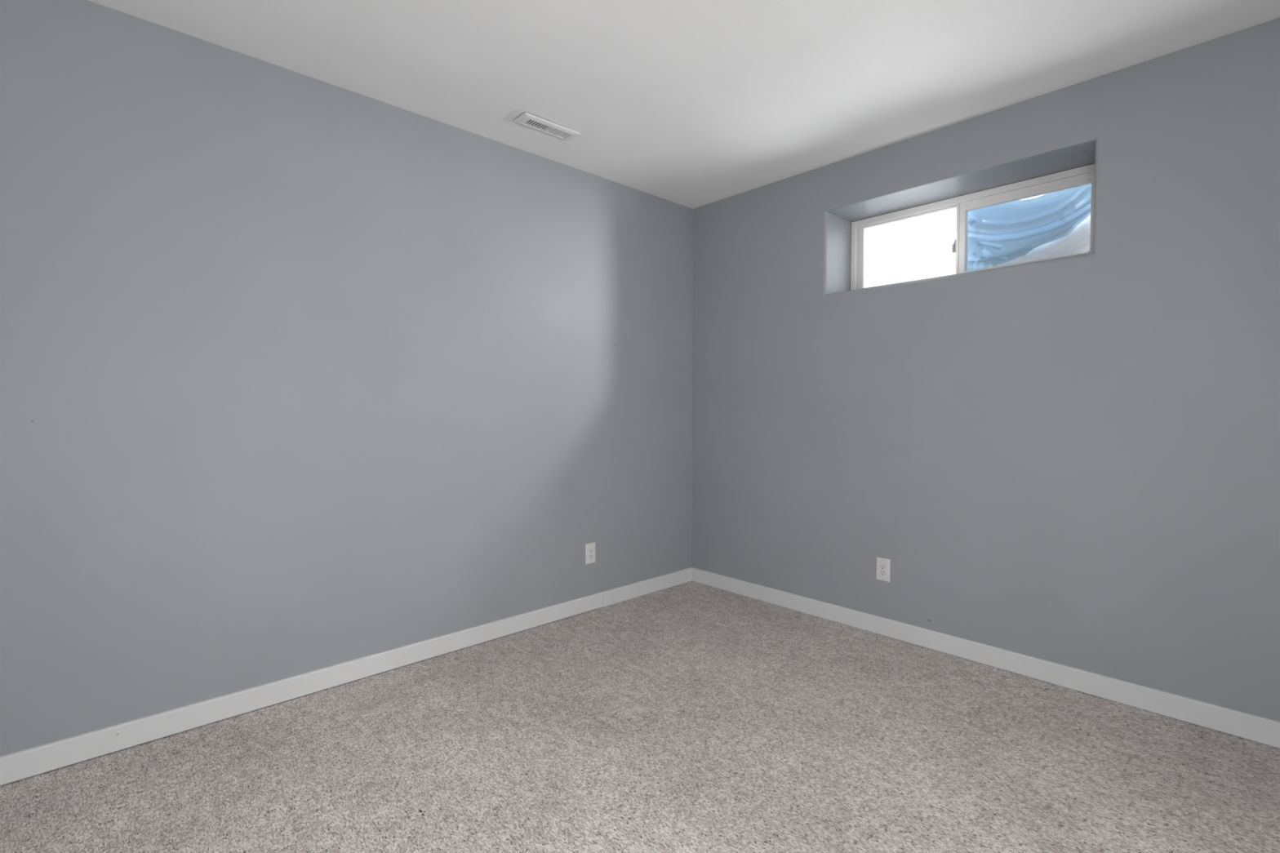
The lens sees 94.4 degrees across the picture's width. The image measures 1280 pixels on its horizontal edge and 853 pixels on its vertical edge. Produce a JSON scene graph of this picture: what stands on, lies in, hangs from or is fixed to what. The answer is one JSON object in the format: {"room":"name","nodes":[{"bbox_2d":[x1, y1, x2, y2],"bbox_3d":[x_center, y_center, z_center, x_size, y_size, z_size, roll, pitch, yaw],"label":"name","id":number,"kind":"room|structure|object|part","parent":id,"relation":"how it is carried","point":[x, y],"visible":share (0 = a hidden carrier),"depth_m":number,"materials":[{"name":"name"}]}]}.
{"room":"empty basement room","nodes":[
{"label":"empty basement room","id":0,"kind":"room"},
{"bbox_2d":[0,0,693,756],"bbox_3d":[-1.060,-0.160,2.660,3.740,2.440,0.120,-2,2,-43],"label":"wall","id":1,"kind":"structure","parent":0,"point":[300,373],"depth_m":2.28,"materials":[{"name":"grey paint"}]},
{"bbox_2d":[0,567,693,785],"bbox_3d":[-0.973,1.014,2.689,3.620,0.086,0.012,-2,2,-43],"label":"baseboard","id":2,"kind":"structure","parent":1,"relation":"attached to","point":[17,766],"depth_m":2.30,"materials":[{"name":"white paint"}]},
{"bbox_2d":[585,542,595,564],"bbox_3d":[-0.277,0.714,3.335,0.070,0.114,0.007,-2,2,-43],"label":"wall outlet","id":3,"kind":"object","parent":1,"relation":"attached to","point":[590,548],"visible":1,"depth_m":3.33,"materials":[{"name":"white plastic"}]},
{"bbox_2d":[588,546,593,559],"bbox_3d":[-0.277,0.714,3.335,0.034,0.068,0.006,-2,2,-43],"label":"receptacle","id":4,"kind":"object","parent":3,"relation":"attached to","point":[590,548],"depth_m":3.33,"materials":[{"name":"white plastic"}]},
{"bbox_2d":[0,581,1279,852],"bbox_3d":[0.274,1.157,1.540,4.100,0.120,3.640,-2,2,-43],"label":"floor","id":5,"kind":"structure","parent":0,"point":[691,717],"depth_m":1.92,"materials":[{"name":"carpet"}]},
{"bbox_2d":[88,0,1279,208],"bbox_3d":[0.276,-1.402,1.460,4.100,0.120,3.640,-2,2,-43],"label":"ceiling","id":6,"kind":"structure","parent":0,"point":[691,104],"depth_m":2.19,"materials":[{"name":"white paint"}]},
{"bbox_2d":[513,112,579,141],"bbox_3d":[-0.426,-1.373,2.725,0.295,0.014,0.100,-3,3,-43],"label":"ceiling vent","id":7,"kind":"object","parent":6,"relation":"in","point":[537,123],"visible":1,"depth_m":2.71,"materials":[{"name":"white metal"}]},
{"bbox_2d":[692,17,1279,721],"bbox_3d":[1.598,-0.163,2.822,0.360,2.440,3.520,-2,2,-43],"label":"wall","id":8,"kind":"structure","parent":0,"point":[1072,461],"depth_m":2.48,"materials":[{"name":"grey paint"}]},
{"bbox_2d":[875,557,890,582],"bbox_3d":[1.222,0.721,2.981,0.007,0.114,0.070,-2,2,-43],"label":"wall outlet","id":9,"kind":"object","parent":8,"relation":"attached to","point":[882,565],"visible":1,"depth_m":2.98,"materials":[{"name":"white plastic"}]},
{"bbox_2d":[879,562,886,577],"bbox_3d":[1.222,0.721,2.981,0.006,0.068,0.034,-2,2,-43],"label":"receptacle","id":10,"kind":"object","parent":9,"relation":"attached to","point":[882,566],"depth_m":2.98,"materials":[{"name":"white plastic"}]},
{"bbox_2d":[850,163,1094,290],"bbox_3d":[1.619,-0.927,2.970,0.080,0.435,1.152,-2,2,-43],"label":"window","id":11,"kind":"structure","parent":8,"relation":"in","point":[1082,175],"depth_m":2.93,"materials":[{"name":"white plastic"}]},
{"bbox_3d":[1.440,-0.932,3.166,0.028,0.375,0.566,-2,2,-43],"label":"sliding sash","id":12,"kind":"part","parent":11,"relation":"part of","materials":[{"name":"white plastic"}]},
{"bbox_3d":[1.593,-0.926,2.967,0.022,0.372,0.013,-2,2,-43],"label":"meeting rail","id":13,"kind":"part","parent":11,"relation":"part of","materials":[{"name":"white plastic"}]},
{"bbox_3d":[1.793,-0.920,2.762,0.030,0.375,0.558,-2,2,-43],"label":"fixed sash","id":14,"kind":"part","parent":11,"relation":"part of","materials":[{"name":"white plastic"}]},
{"bbox_2d":[967,183,1091,271],"bbox_3d":[1.836,-0.931,2.822,0.028,0.393,0.580,-2,2,-42],"label":"window well","id":15,"kind":"object","parent":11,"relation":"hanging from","point":[1001,233],"visible":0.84,"depth_m":2.83,"materials":[{"name":"blue plastic"}]},
{"bbox_2d":[990,214,1090,267],"bbox_3d":[1.893,-0.854,2.804,0.014,0.278,0.478,-2,2,-43],"label":"plastic sheet","id":16,"kind":"object","parent":11,"relation":"hanging from","point":[1077,242],"visible":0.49,"depth_m":2.73,"materials":[{"name":"white plastic"}]},
{"bbox_2d":[692,567,1279,748],"bbox_3d":[1.507,1.016,2.683,0.012,0.086,3.387,-2,2,-43],"label":"baseboard","id":17,"kind":"structure","parent":8,"relation":"attached to","point":[1255,728],"depth_m":2.51,"materials":[{"name":"white paint"}]},
{"label":"outside","id":18,"kind":"structure","parent":0,"visible":0},
{"bbox_2d":[865,194,1044,287],"bbox_3d":[1.917,-1.057,3.244,0.720,1.300,1.900,-2,2,-43],"label":"sky","id":19,"kind":"structure","parent":18,"point":[920,247],"depth_m":3.81,"materials":[{"name":"white"}]}
]}

